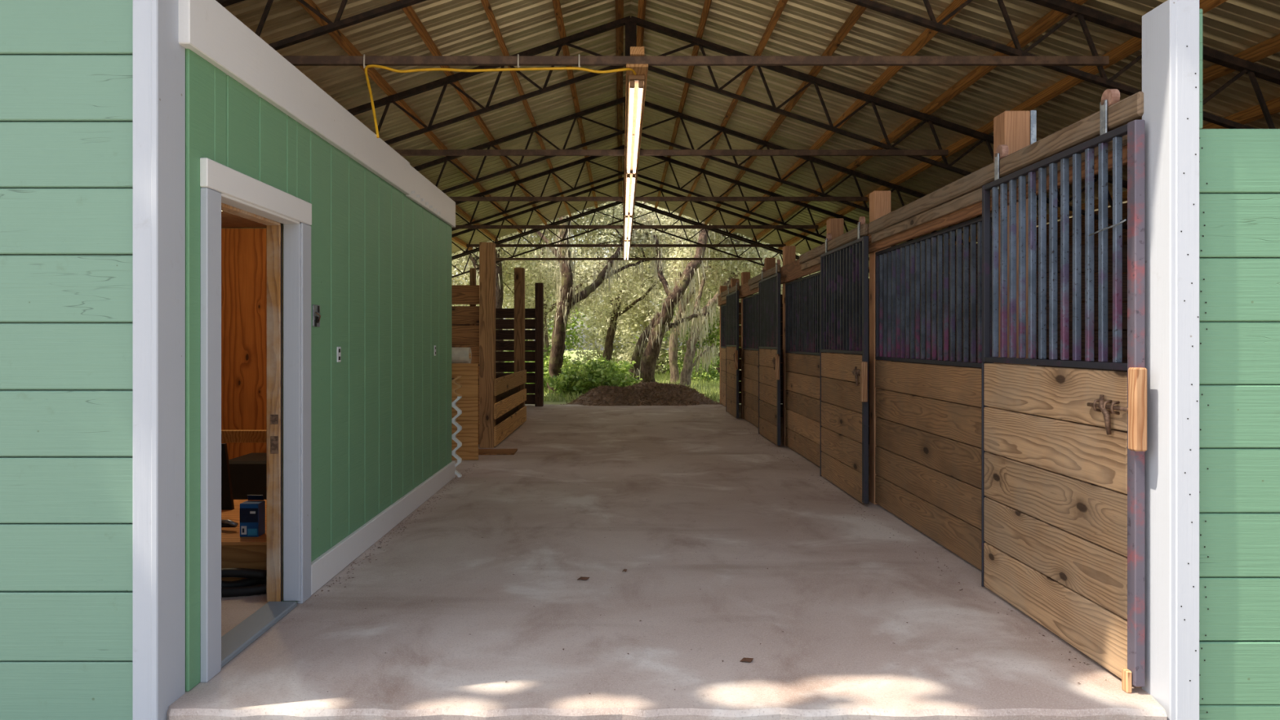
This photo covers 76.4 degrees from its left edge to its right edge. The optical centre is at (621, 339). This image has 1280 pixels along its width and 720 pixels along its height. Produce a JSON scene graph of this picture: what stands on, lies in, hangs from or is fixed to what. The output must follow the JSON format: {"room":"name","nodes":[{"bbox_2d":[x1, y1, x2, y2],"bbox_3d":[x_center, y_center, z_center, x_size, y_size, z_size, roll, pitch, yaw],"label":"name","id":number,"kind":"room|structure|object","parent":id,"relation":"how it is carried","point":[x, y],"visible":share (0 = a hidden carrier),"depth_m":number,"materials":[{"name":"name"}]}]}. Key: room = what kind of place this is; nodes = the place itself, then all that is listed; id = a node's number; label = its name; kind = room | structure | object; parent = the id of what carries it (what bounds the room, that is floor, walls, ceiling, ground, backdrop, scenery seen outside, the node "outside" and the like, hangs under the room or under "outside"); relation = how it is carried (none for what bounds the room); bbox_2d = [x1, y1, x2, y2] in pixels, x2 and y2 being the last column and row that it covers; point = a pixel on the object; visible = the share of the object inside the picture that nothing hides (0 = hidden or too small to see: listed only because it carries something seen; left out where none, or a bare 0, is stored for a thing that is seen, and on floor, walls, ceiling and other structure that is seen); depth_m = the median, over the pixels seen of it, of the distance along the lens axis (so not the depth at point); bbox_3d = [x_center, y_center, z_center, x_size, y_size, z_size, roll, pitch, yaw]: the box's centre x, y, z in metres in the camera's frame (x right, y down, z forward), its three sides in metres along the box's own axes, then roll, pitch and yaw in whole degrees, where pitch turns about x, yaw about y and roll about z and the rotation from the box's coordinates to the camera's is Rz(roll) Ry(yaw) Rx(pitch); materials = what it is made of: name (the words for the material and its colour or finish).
{"room":"farm building","nodes":[
{"label":"farm building","id":0,"kind":"room"},
{"bbox_2d":[0,0,133,719],"bbox_3d":[-3.685,-0.035,2.994,3.830,2.989,0.041,0,0,0],"label":"wall","id":1,"kind":"structure","parent":0,"point":[66,66],"depth_m":2.98,"materials":[{"name":"green paint"}]},
{"bbox_2d":[221,227,266,459],"bbox_3d":[-3.700,0.010,7.965,3.800,2.700,0.070,0,0,0],"label":"wall","id":2,"kind":"structure","parent":0,"point":[243,250],"depth_m":7.93,"materials":[{"name":"brown wood"}]},
{"bbox_2d":[221,430,266,442],"bbox_3d":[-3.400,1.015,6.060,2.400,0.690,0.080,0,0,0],"label":"wall rail","id":3,"kind":"object","parent":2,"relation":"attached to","point":[227,436],"visible":0.02,"depth_m":6.02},
{"bbox_2d":[221,210,266,227],"bbox_3d":[-3.675,-1.113,5.487,3.750,0.035,4.935,0,0,0],"label":"ceiling","id":4,"kind":"structure","parent":0,"point":[228,220],"depth_m":7.58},
{"bbox_2d":[185,48,451,691],"bbox_3d":[-1.742,0.010,5.520,0.145,2.700,5.000,0,0,0],"label":"wall","id":5,"kind":"structure","parent":0,"point":[381,261],"depth_m":4.91,"materials":[{"name":"green paint"}]},
{"bbox_2d":[133,0,185,719],"bbox_3d":[-1.728,-0.030,3.041,0.096,3.020,0.191,0,0,0],"label":"trim","id":6,"kind":"structure","parent":5,"relation":"attached to","point":[158,57],"depth_m":2.95,"materials":[{"name":"white paint"}]},
{"bbox_2d":[200,157,311,682],"bbox_3d":[-1.726,0.319,3.767,0.172,2.083,1.090,0,0,0],"label":"trim","id":7,"kind":"structure","parent":5,"relation":"attached to","point":[286,217],"depth_m":4.15,"materials":[{"name":"white paint"}]},
{"bbox_2d":[221,601,297,667],"bbox_3d":[-1.726,1.346,3.744,0.148,0.028,0.809,0,0,0],"label":"sill","id":8,"kind":"structure","parent":5,"relation":"attached to","point":[239,637],"depth_m":3.76,"materials":[{"name":"concrete"}]},
{"bbox_2d":[312,304,320,327],"bbox_3d":[-1.656,-0.132,4.445,0.030,0.120,0.100,0,0,0],"label":"outlet box","id":9,"kind":"object","parent":5,"relation":"attached to","point":[316,308],"visible":1,"depth_m":4.43,"materials":[{"name":"metal"}]},
{"bbox_2d":[178,0,455,227],"bbox_3d":[-1.719,-1.245,5.540,0.162,0.260,5.040,0,0,0],"label":"trim","id":10,"kind":"structure","parent":5,"relation":"attached to","point":[206,28],"depth_m":4.04,"materials":[{"name":"white paint"}]},
{"bbox_2d":[337,346,341,362],"bbox_3d":[-1.667,0.085,4.800,0.009,0.090,0.055,0,0,0],"label":"outlet box","id":11,"kind":"object","parent":5,"relation":"attached to","point":[339,348],"visible":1,"depth_m":4.79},
{"bbox_2d":[311,461,454,595],"bbox_3d":[-1.658,1.276,6.179,0.028,0.163,3.722,0,0,0],"label":"baseboard","id":12,"kind":"structure","parent":5,"relation":"attached to","point":[330,563],"depth_m":5.36,"materials":[{"name":"white paint"}]},
{"bbox_2d":[524,350,782,404],"bbox_3d":[0.000,1.420,40.000,120.000,0.180,140.000,0,0,0],"label":"ground","id":13,"kind":"structure","parent":0,"point":[573,355],"depth_m":26.86,"materials":[{"name":"plant"}]},
{"bbox_2d":[451,238,575,319],"bbox_3d":[-5.546,-2.198,29.167,8.031,7.438,4.772,0,0,0],"label":"oak tree","id":14,"kind":"object","parent":13,"relation":"on","point":[548,269],"visible":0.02,"depth_m":28.59,"materials":[{"name":"green plant"}]},
{"bbox_2d":[451,210,584,373],"bbox_3d":[-3.844,-1.893,24.636,5.648,7.304,5.679,0,0,-24],"label":"oak tree","id":15,"kind":"object","parent":13,"relation":"on","point":[500,268],"visible":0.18,"depth_m":24.81,"materials":[{"name":"green plant"}]},
{"bbox_2d":[503,344,551,373],"bbox_3d":[-2.773,0.760,24.030,2.140,1.382,2.182,0,0,0],"label":"leafy shrub","id":16,"kind":"object","parent":13,"relation":"on","point":[550,346],"visible":0.08,"depth_m":24.29,"materials":[{"name":"green plant"}]},
{"bbox_2d":[461,228,630,329],"bbox_3d":[-3.272,-2.905,35.272,8.478,8.817,4.408,0,0,6],"label":"oak tree","id":17,"kind":"object","parent":13,"relation":"on","point":[581,308],"visible":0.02,"depth_m":34.87,"materials":[{"name":"green plant"}]},
{"bbox_2d":[506,293,591,371],"bbox_3d":[-3.694,-0.306,34.620,5.025,4.194,4.319,0,0,-31],"label":"shrub","id":18,"kind":"object","parent":13,"relation":"on","point":[571,332],"visible":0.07,"depth_m":34.75,"materials":[{"name":"green plant"}]},
{"bbox_2d":[524,355,574,392],"bbox_3d":[-2.316,0.936,22.000,2.283,1.117,1.622,0,0,0],"label":"leafy shrub","id":19,"kind":"object","parent":13,"relation":"on","point":[546,373],"visible":0.11,"depth_m":21.81,"materials":[{"name":"green plant"}]},
{"bbox_2d":[453,217,671,359],"bbox_3d":[-2.328,-2.535,27.481,8.447,8.049,4.106,0,0,-3],"label":"oak tree","id":20,"kind":"object","parent":13,"relation":"on","point":[588,278],"visible":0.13,"depth_m":27.21,"materials":[{"name":"green plant"}]},
{"bbox_2d":[543,363,605,397],"bbox_3d":[-1.142,1.099,20.272,1.561,1.061,1.301,0,0,0],"label":"leafy shrub","id":21,"kind":"object","parent":13,"relation":"on","point":[567,382],"visible":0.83,"depth_m":19.95,"materials":[{"name":"green plant"}]},
{"bbox_2d":[476,201,684,394],"bbox_3d":[-1.824,-2.105,22.680,7.376,8.111,4.493,0,0,-17],"label":"oak tree","id":22,"kind":"object","parent":13,"relation":"on","point":[566,300],"visible":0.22,"depth_m":22.04,"materials":[{"name":"green plant"}]},
{"bbox_2d":[556,355,626,391],"bbox_3d":[-0.626,0.941,20.355,1.967,1.159,1.557,0,0,35],"label":"leafy shrub","id":23,"kind":"object","parent":13,"relation":"on","point":[593,367],"visible":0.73,"depth_m":20.08,"materials":[{"name":"green plant"}]},
{"bbox_2d":[523,204,688,371],"bbox_3d":[-0.754,-2.784,30.500,8.038,8.485,4.800,0,0,0],"label":"oak tree","id":24,"kind":"object","parent":13,"relation":"on","point":[614,315],"visible":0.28,"depth_m":30.28,"materials":[{"name":"green plant"}]},
{"bbox_2d":[554,213,671,357],"bbox_3d":[-0.588,-2.740,40.034,8.249,8.532,4.676,0,0,8],"label":"oak tree","id":25,"kind":"object","parent":13,"relation":"on","point":[589,311],"visible":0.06,"depth_m":39.64,"materials":[{"name":"green plant"}]},
{"bbox_2d":[551,296,677,373],"bbox_3d":[-0.282,-0.277,35.865,5.858,4.476,4.190,0,0,0],"label":"shrub","id":26,"kind":"object","parent":13,"relation":"on","point":[616,353],"visible":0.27,"depth_m":35.83,"materials":[{"name":"green plant"}]},
{"bbox_2d":[602,358,642,386],"bbox_3d":[-0.319,1.020,20.929,1.799,1.086,1.633,0,0,30],"label":"leafy shrub","id":27,"kind":"object","parent":13,"relation":"on","point":[617,369],"visible":0.32,"depth_m":20.65,"materials":[{"name":"green plant"}]},
{"bbox_2d":[506,369,741,401],"bbox_3d":[-0.006,1.330,26.185,18.236,0.260,14.233,0,0,0],"label":"grass","id":28,"kind":"structure","parent":13,"relation":"on","point":[713,396],"depth_m":21.60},
{"bbox_2d":[555,205,711,372],"bbox_3d":[1.197,-2.774,33.444,9.250,8.480,4.420,0,0,0],"label":"oak tree","id":29,"kind":"object","parent":13,"relation":"on","point":[637,312],"visible":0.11,"depth_m":32.92,"materials":[{"name":"green plant"}]},
{"bbox_2d":[560,381,721,405],"bbox_3d":[0.400,1.230,18.400,4.600,0.620,3.300,0,0,0],"label":"pile","id":30,"kind":"object","parent":13,"relation":"on","point":[651,393],"visible":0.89,"depth_m":17.28,"materials":[{"name":"soil"}]},
{"bbox_2d":[592,282,719,374],"bbox_3d":[1.435,-0.390,33.186,5.041,4.550,4.010,0,0,-11],"label":"shrub","id":31,"kind":"object","parent":13,"relation":"on","point":[628,357],"visible":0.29,"depth_m":32.87,"materials":[{"name":"green plant"}]},
{"bbox_2d":[603,201,764,383],"bbox_3d":[2.276,-2.226,27.861,6.180,7.883,4.437,0,0,-4],"label":"oak tree","id":32,"kind":"object","parent":13,"relation":"on","point":[673,348],"visible":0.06,"depth_m":25.98,"materials":[{"name":"green plant"}]},
{"bbox_2d":[632,284,741,374],"bbox_3d":[3.059,-0.266,32.083,5.122,4.389,4.007,0,0,-8],"label":"shrub","id":33,"kind":"object","parent":13,"relation":"on","point":[711,335],"visible":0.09,"depth_m":31.92,"materials":[{"name":"green plant"}]},
{"bbox_2d":[603,201,781,384],"bbox_3d":[2.363,-1.578,23.604,6.060,7.120,4.199,0,0,-14],"label":"oak tree","id":34,"kind":"object","parent":13,"relation":"on","point":[653,334],"visible":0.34,"depth_m":22.43,"materials":[{"name":"green plant"}]},
{"bbox_2d":[679,353,719,383],"bbox_3d":[2.874,1.007,27.696,2.047,1.115,2.268,0,0,16],"label":"leafy shrub","id":35,"kind":"object","parent":13,"relation":"on","point":[713,374],"visible":0.5,"depth_m":27.09,"materials":[{"name":"green plant"}]},
{"bbox_2d":[603,236,817,376],"bbox_3d":[3.485,-2.530,29.232,8.461,7.978,4.624,0,0,-11],"label":"oak tree","id":36,"kind":"object","parent":13,"relation":"on","point":[717,368],"visible":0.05,"depth_m":29.14,"materials":[{"name":"green plant"}]},
{"bbox_2d":[647,222,800,386],"bbox_3d":[4.056,-1.760,25.773,5.999,6.895,4.558,0,0,-24],"label":"oak tree","id":37,"kind":"object","parent":13,"relation":"on","point":[688,365],"visible":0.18,"depth_m":24.85,"materials":[{"name":"green plant"}]},
{"bbox_2d":[671,239,869,303],"bbox_3d":[5.755,-2.091,26.710,8.306,7.142,4.443,0,0,-10],"label":"oak tree","id":38,"kind":"object","parent":13,"relation":"on","point":[754,275],"visible":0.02,"depth_m":26.14,"materials":[{"name":"green plant"}]},
{"bbox_2d":[167,404,1167,719],"bbox_3d":[0.100,1.430,10.063,11.400,0.140,14.175,0,0,0],"label":"floor","id":39,"kind":"structure","parent":0,"point":[836,584],"depth_m":4.08,"materials":[{"name":"concrete"}]},
{"bbox_2d":[221,499,266,585],"bbox_3d":[-2.715,1.234,5.055,1.770,0.252,1.190,0,0,0],"label":"bench","id":40,"kind":"object","parent":39,"relation":"on","point":[237,552],"visible":0.02,"depth_m":4.49,"materials":[{"name":"brown wood"}]},
{"bbox_2d":[221,443,234,510],"bbox_3d":[-2.643,0.898,5.365,0.215,0.417,0.130,0,0,0],"label":"panel","id":41,"kind":"object","parent":40,"relation":"on","point":[227,499],"visible":0.36,"depth_m":5.34,"materials":[{"name":"black plastic"}]},
{"bbox_2d":[221,520,238,527],"bbox_3d":[-2.325,1.074,4.729,0.219,0.073,0.082,0,0,0],"label":"tool","id":42,"kind":"object","parent":40,"relation":"on","point":[224,523],"visible":0.54,"depth_m":4.71,"materials":[{"name":"black plastic"}]},
{"bbox_2d":[228,453,266,499],"bbox_3d":[-2.725,1.150,6.550,0.750,0.420,0.500,0,0,0],"label":"plastic bin","id":43,"kind":"object","parent":40,"relation":"on","point":[248,471],"visible":0.14,"depth_m":6.30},
{"bbox_2d":[240,494,265,537],"bbox_3d":[-2.092,0.996,4.616,0.105,0.221,0.100,0,0,0],"label":"carton","id":44,"kind":"object","parent":40,"relation":"on","point":[252,511],"visible":1,"depth_m":4.57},
{"bbox_2d":[240,508,257,535],"bbox_3d":[-2.092,1.022,4.568,0.103,0.153,0.004,0,0,0],"label":"print","id":45,"kind":"object","parent":44,"relation":"attached to","point":[248,517],"depth_m":4.57},
{"bbox_2d":[221,568,266,596],"bbox_3d":[-2.159,1.293,4.340,0.594,0.139,0.144,0,0,-12],"label":"hose","id":46,"kind":"object","parent":39,"relation":"on","point":[247,586],"visible":0.48,"depth_m":4.36,"materials":[{"name":"plastic"}]},
{"bbox_2d":[451,395,462,477],"bbox_3d":[-1.638,0.960,8.090,0.094,0.800,0.060,0,0,0],"label":"sheet","id":47,"kind":"object","parent":39,"relation":"on","point":[459,442],"visible":0.94,"depth_m":8.06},
{"bbox_2d":[451,376,462,395],"bbox_3d":[-1.638,0.459,8.090,0.094,0.198,0.060,0,0,0],"label":"sheet","id":48,"kind":"object","parent":47,"relation":"on","point":[454,381],"visible":0.96,"depth_m":8.06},
{"bbox_2d":[451,363,478,460],"bbox_3d":[-2.135,0.812,9.525,1.030,1.095,0.650,0,0,0],"label":"bin","id":49,"kind":"object","parent":39,"relation":"on","point":[468,403],"visible":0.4,"depth_m":9.20,"materials":[{"name":"wood"}]},
{"bbox_2d":[451,347,471,363],"bbox_3d":[-2.156,0.185,9.400,0.827,0.199,0.199,0,0,0],"label":"paper roll","id":50,"kind":"object","parent":49,"relation":"on","point":[459,355],"visible":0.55,"depth_m":9.31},
{"bbox_2d":[451,284,479,444],"bbox_3d":[-3.643,0.315,10.412,3.715,2.034,0.035,0,0,0],"label":"fence","id":51,"kind":"object","parent":39,"relation":"on","point":[462,335],"visible":0.02,"depth_m":10.39,"materials":[{"name":"wood"}]},
{"bbox_2d":[469,267,475,325],"bbox_3d":[-1.945,0.210,10.660,0.070,2.300,0.080,0,0,0],"label":"post","id":52,"kind":"object","parent":39,"relation":"on","point":[472,270],"visible":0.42,"depth_m":10.62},
{"bbox_2d":[479,242,495,448],"bbox_3d":[-1.695,0.065,10.305,0.180,2.590,0.170,0,0,0],"label":"post","id":53,"kind":"object","parent":39,"relation":"on","point":[486,250],"visible":0.92,"depth_m":10.22,"materials":[{"name":"wood"}]},
{"bbox_2d":[493,369,526,446],"bbox_3d":[-1.591,0.916,11.880,0.028,0.849,3.280,0,0,0],"label":"gate","id":54,"kind":"object","parent":53,"relation":"attached to","point":[502,430],"visible":1,"depth_m":11.42,"materials":[{"name":"wood"}]},
{"bbox_2d":[451,308,534,404],"bbox_3d":[-3.562,0.340,16.812,3.875,1.988,0.035,0,0,0],"label":"fence","id":55,"kind":"object","parent":39,"relation":"on","point":[504,349],"visible":0.02,"depth_m":16.79,"materials":[{"name":"brown wood"}]},
{"bbox_2d":[478,374,517,426],"bbox_3d":[-2.215,0.960,11.900,1.070,0.800,2.600,0,0,0],"label":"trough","id":56,"kind":"object","parent":39,"relation":"on","point":[502,396],"visible":0.02,"depth_m":11.95,"materials":[{"name":"brown wood"}]},
{"bbox_2d":[478,448,517,454],"bbox_3d":[-1.567,1.351,9.830,0.585,0.018,0.420,0,0,-2],"label":"scrap","id":57,"kind":"object","parent":39,"relation":"on","point":[481,451],"visible":0.58,"depth_m":9.76,"materials":[{"name":"brown wood"}]},
{"bbox_2d":[514,267,524,410],"bbox_3d":[-1.685,0.085,13.465,0.160,2.550,0.170,0,0,0],"label":"post","id":58,"kind":"object","parent":39,"relation":"on","point":[519,273],"visible":0.6,"depth_m":13.38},
{"bbox_2d":[534,282,543,406],"bbox_3d":[-1.685,0.095,16.705,0.160,2.530,0.170,0,0,0],"label":"post","id":59,"kind":"object","parent":39,"relation":"on","point":[539,286],"visible":1,"depth_m":16.62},
{"bbox_2d":[315,406,1090,693],"bbox_3d":[0.165,1.355,9.791,3.607,0.003,13.354,0,0,0],"label":"litter","id":60,"kind":"object","parent":39,"relation":"on","point":[715,406],"visible":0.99,"depth_m":5.43,"materials":[{"name":"brown plant"}]},
{"bbox_2d":[720,285,727,404],"bbox_3d":[2.160,0.107,17.220,0.140,2.505,0.140,0,0,0],"label":"post","id":61,"kind":"object","parent":39,"relation":"on","point":[722,288],"visible":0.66,"depth_m":17.16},
{"bbox_2d":[720,304,729,406],"bbox_3d":[2.112,0.311,16.345,0.036,2.068,1.600,0,0,0],"label":"wall","id":62,"kind":"structure","parent":39,"relation":"on","point":[722,307],"depth_m":16.73,"materials":[{"name":"brown wood"}]},
{"bbox_2d":[725,280,739,418],"bbox_3d":[1.992,0.155,14.579,0.111,2.390,1.502,0,0,0],"label":"gate","id":63,"kind":"object","parent":39,"relation":"on","point":[731,299],"visible":0.99,"depth_m":14.51,"materials":[{"name":"brown wood"}]},
{"bbox_2d":[730,278,738,360],"bbox_3d":[2.160,0.100,15.470,0.140,2.520,0.140,0,0,0],"label":"post","id":64,"kind":"object","parent":39,"relation":"on","point":[733,282],"visible":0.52,"depth_m":15.40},
{"bbox_2d":[718,289,741,306],"bbox_3d":[2.071,-0.833,15.710,0.033,0.215,3.180,0,0,0],"label":"header board","id":65,"kind":"object","parent":64,"relation":"attached to","point":[720,302],"visible":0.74,"depth_m":16.77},
{"bbox_2d":[720,284,739,301],"bbox_3d":[2.032,-0.878,15.300,0.044,0.177,2.400,0,0,0],"label":"door track","id":66,"kind":"object","parent":65,"relation":"attached to","point":[723,294],"visible":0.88,"depth_m":15.13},
{"bbox_2d":[741,271,750,418],"bbox_3d":[2.160,0.092,14.120,0.140,2.535,0.140,0,0,0],"label":"post","id":67,"kind":"object","parent":39,"relation":"on","point":[745,276],"visible":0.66,"depth_m":14.05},
{"bbox_2d":[742,293,764,427],"bbox_3d":[2.112,0.311,12.970,0.036,2.068,2.150,0,0,0],"label":"wall","id":68,"kind":"structure","parent":39,"relation":"on","point":[750,304],"depth_m":13.19,"materials":[{"name":"brown wood"}]},
{"bbox_2d":[738,302,782,403],"bbox_3d":[3.868,0.275,17.210,3.264,2.130,0.040,0,0,0],"label":"wall","id":69,"kind":"structure","parent":39,"relation":"on","point":[740,304],"depth_m":17.19,"materials":[{"name":"brown wood"}]},
{"bbox_2d":[758,259,780,445],"bbox_3d":[1.992,0.155,10.939,0.111,2.390,1.502,0,0,0],"label":"gate","id":70,"kind":"object","parent":39,"relation":"on","point":[769,288],"visible":0.99,"depth_m":10.87,"materials":[{"name":"brown wood"}]},
{"bbox_2d":[764,257,775,367],"bbox_3d":[2.160,0.085,11.820,0.140,2.550,0.140,0,0,0],"label":"post","id":71,"kind":"object","parent":39,"relation":"on","point":[769,263],"visible":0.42,"depth_m":11.75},
{"bbox_2d":[739,271,782,297],"bbox_3d":[2.071,-0.833,12.290,0.033,0.215,3.640,0,0,0],"label":"header board","id":72,"kind":"object","parent":71,"relation":"attached to","point":[744,291],"visible":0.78,"depth_m":13.35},
{"bbox_2d":[747,264,781,289],"bbox_3d":[2.032,-0.878,11.675,0.044,0.177,2.450,0,0,0],"label":"door track","id":73,"kind":"object","parent":72,"relation":"attached to","point":[753,282],"visible":0.77,"depth_m":11.69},
{"bbox_2d":[782,245,795,446],"bbox_3d":[2.160,0.077,10.470,0.140,2.565,0.140,0,0,0],"label":"post","id":74,"kind":"object","parent":39,"relation":"on","point":[788,251],"visible":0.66,"depth_m":10.40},
{"bbox_2d":[785,271,824,466],"bbox_3d":[2.112,0.311,9.345,0.036,2.068,2.100,0,0,0],"label":"wall","id":75,"kind":"structure","parent":39,"relation":"on","point":[802,295],"depth_m":9.35,"materials":[{"name":"brown wood"}]},
{"bbox_2d":[750,294,869,417],"bbox_3d":[3.868,0.275,14.110,3.264,2.130,0.040,0,0,0],"label":"wall","id":76,"kind":"structure","parent":39,"relation":"on","point":[781,304],"depth_m":14.09,"materials":[{"name":"brown wood"}]},
{"bbox_2d":[826,217,844,408],"bbox_3d":[2.160,0.070,8.220,0.140,2.580,0.140,0,0,0],"label":"post","id":77,"kind":"object","parent":39,"relation":"on","point":[834,226],"visible":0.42,"depth_m":8.15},
{"bbox_2d":[781,235,870,283],"bbox_3d":[2.071,-0.833,8.630,0.033,0.215,3.660,0,0,0],"label":"header board","id":78,"kind":"object","parent":77,"relation":"attached to","point":[792,271],"visible":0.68,"depth_m":9.64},
{"bbox_2d":[799,223,868,270],"bbox_3d":[2.032,-0.878,7.975,0.044,0.177,2.450,0,0,0],"label":"door track","id":79,"kind":"object","parent":78,"relation":"attached to","point":[811,258],"visible":0.71,"depth_m":7.84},
{"bbox_2d":[820,216,868,503],"bbox_3d":[1.992,0.155,7.309,0.111,2.390,1.522,0,0,0],"label":"gate","id":80,"kind":"object","parent":39,"relation":"on","point":[844,269],"visible":1,"depth_m":7.19,"materials":[{"name":"brown wood"}]},
{"bbox_2d":[869,191,891,504],"bbox_3d":[2.160,0.062,6.790,0.140,2.595,0.140,0,0,0],"label":"post","id":81,"kind":"object","parent":39,"relation":"on","point":[880,202],"visible":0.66,"depth_m":6.75,"materials":[{"name":"wood"}]},
{"bbox_2d":[867,117,1142,253],"bbox_3d":[2.071,-0.833,4.985,0.033,0.215,3.610,0,0,0],"label":"header board","id":82,"kind":"object","parent":81,"relation":"attached to","point":[975,210],"visible":0.28,"depth_m":4.98,"materials":[{"name":"wood"}]},
{"bbox_2d":[795,278,1048,444],"bbox_3d":[3.868,0.275,10.460,3.264,2.130,0.040,0,0,0],"label":"wall","id":83,"kind":"structure","parent":39,"relation":"on","point":[797,278],"depth_m":10.44,"materials":[{"name":"brown wood"}]},
{"bbox_2d":[875,212,993,570],"bbox_3d":[2.112,0.311,5.645,0.035,2.068,2.140,0,0,0],"label":"wall","id":84,"kind":"structure","parent":39,"relation":"on","point":[928,451],"depth_m":5.48,"materials":[{"name":"brown wood"}]},
{"bbox_2d":[891,244,1127,431],"bbox_3d":[3.868,0.275,6.780,3.264,2.130,0.040,0,0,0],"label":"wall","id":85,"kind":"structure","parent":39,"relation":"on","point":[1095,246],"depth_m":6.76,"materials":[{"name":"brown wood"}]},
{"bbox_2d":[993,110,1036,415],"bbox_3d":[2.174,0.055,4.497,0.168,2.610,0.146,0,0,0],"label":"post","id":86,"kind":"object","parent":39,"relation":"on","point":[1017,130],"visible":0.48,"depth_m":4.43,"materials":[{"name":"wood"}]},
{"bbox_2d":[868,91,1143,243],"bbox_3d":[2.032,-0.879,4.890,0.044,0.179,3.460,0,0,0],"label":"wooden beam","id":87,"kind":"structure","parent":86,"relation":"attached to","point":[923,210],"depth_m":4.29,"materials":[{"name":"wood"}]},
{"bbox_2d":[981,88,1146,686],"bbox_3d":[1.992,0.155,3.759,0.111,2.390,1.392,0,0,0],"label":"gate","id":88,"kind":"object","parent":39,"relation":"on","point":[1063,502],"visible":0.99,"depth_m":3.60,"materials":[{"name":"brown wood"}]},
{"bbox_2d":[1088,219,1126,235],"bbox_3d":[1.968,-0.454,3.295,0.011,0.035,0.251,0,0,0],"label":"wire","id":89,"kind":"object","parent":88,"relation":"attached to","point":[1124,220],"visible":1,"depth_m":3.29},
{"bbox_2d":[1121,667,1132,693],"bbox_3d":[1.956,1.317,3.147,0.021,0.085,0.037,0,0,0],"label":"floor guide","id":90,"kind":"object","parent":39,"relation":"on","point":[1126,675],"visible":1,"depth_m":3.13,"materials":[{"name":"brown wood"}]},
{"bbox_2d":[224,0,1279,276],"bbox_3d":[0.100,-2.552,11.363,12.300,2.090,17.386,0,0,0],"label":"ceiling","id":91,"kind":"structure","parent":0,"point":[971,97],"depth_m":8.67,"materials":[{"name":"metal"}]},
{"bbox_2d":[623,238,630,260],"bbox_3d":[0.112,-1.886,17.040,0.120,0.082,3.640,0,0,0],"label":"strip light","id":92,"kind":"object","parent":91,"relation":"attached to","point":[626,243],"visible":0.81,"depth_m":16.83,"materials":[{"name":"white"}]},
{"bbox_2d":[451,201,810,278],"bbox_3d":[0.100,-2.306,19.940,11.336,2.260,0.120,0,0,0],"label":"roof truss","id":93,"kind":"object","parent":91,"relation":"attached to","point":[511,258],"visible":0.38,"depth_m":19.91,"materials":[{"name":"metal"}]},
{"bbox_2d":[451,177,869,273],"bbox_3d":[0.100,-2.306,17.110,11.336,2.260,0.120,0,0,0],"label":"roof truss","id":94,"kind":"object","parent":91,"relation":"attached to","point":[757,244],"visible":0.52,"depth_m":17.08,"materials":[{"name":"metal"}]},
{"bbox_2d":[451,145,925,244],"bbox_3d":[0.100,-2.306,14.290,11.336,2.260,0.120,0,0,0],"label":"roof truss","id":95,"kind":"object","parent":91,"relation":"attached to","point":[468,225],"visible":0.45,"depth_m":14.27,"materials":[{"name":"metal"}]},
{"bbox_2d":[413,96,991,244],"bbox_3d":[0.100,-2.306,11.460,11.336,2.260,0.120,0,0,0],"label":"roof truss","id":96,"kind":"object","parent":91,"relation":"attached to","point":[824,197],"visible":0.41,"depth_m":11.44,"materials":[{"name":"metal"}]},
{"bbox_2d":[622,46,648,257],"bbox_3d":[0.112,-1.996,12.335,0.156,0.138,13.230,0,0,0],"label":"board","id":97,"kind":"object","parent":96,"relation":"attached to","point":[639,68],"visible":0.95,"depth_m":6.49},
{"bbox_2d":[624,213,632,240],"bbox_3d":[0.112,-1.886,13.690,0.120,0.082,2.900,0,0,0],"label":"strip light","id":98,"kind":"object","parent":97,"relation":"attached to","point":[628,220],"visible":0.87,"depth_m":13.49,"materials":[{"name":"white"}]},
{"bbox_2d":[624,170,636,216],"bbox_3d":[0.112,-1.886,10.680,0.120,0.082,2.960,0,0,0],"label":"strip light","id":99,"kind":"object","parent":97,"relation":"attached to","point":[630,180],"visible":0.88,"depth_m":10.37,"materials":[{"name":"white"}]},
{"bbox_2d":[626,74,644,174],"bbox_3d":[0.112,-1.886,7.510,0.120,0.082,3.220,0,0,0],"label":"strip light","id":100,"kind":"object","parent":97,"relation":"attached to","point":[636,82],"visible":1,"depth_m":6.89,"materials":[{"name":"white"}]},
{"bbox_2d":[347,15,1127,229],"bbox_3d":[0.100,-2.306,8.640,11.336,2.260,0.120,0,0,0],"label":"roof truss","id":101,"kind":"object","parent":91,"relation":"attached to","point":[630,24],"visible":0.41,"depth_m":8.62,"materials":[{"name":"metal"}]},
{"bbox_2d":[215,0,1279,128],"bbox_3d":[0.100,-2.306,5.810,11.336,2.260,0.120,0,0,0],"label":"roof truss","id":102,"kind":"object","parent":91,"relation":"attached to","point":[1018,57],"visible":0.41,"depth_m":5.79,"materials":[{"name":"metal"}]},
{"bbox_2d":[363,53,636,137],"bbox_3d":[-0.848,-1.686,5.663,1.937,0.664,0.369,0,0,-3],"label":"extension cord","id":103,"kind":"object","parent":102,"relation":"attached to","point":[518,68],"visible":1,"depth_m":5.73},
{"bbox_2d":[909,202,1127,359],"bbox_3d":[5.822,-0.110,10.150,0.055,2.940,14.100,0,0,0],"label":"wall","id":104,"kind":"structure","parent":0,"point":[1124,205],"depth_m":9.93,"materials":[{"name":"brown wood"}]},
{"bbox_2d":[1199,8,1279,719],"bbox_3d":[3.970,0.182,3.060,3.661,2.844,0.040,0,0,0],"label":"wall","id":105,"kind":"structure","parent":0,"point":[1239,169],"depth_m":3.04,"materials":[{"name":"green paint"}]},
{"bbox_2d":[1135,0,1199,719],"bbox_3d":[2.075,0.105,3.098,0.126,2.750,0.189,0,0,0],"label":"trim","id":106,"kind":"structure","parent":105,"relation":"attached to","point":[1171,30],"depth_m":3.01,"materials":[{"name":"white paint"}]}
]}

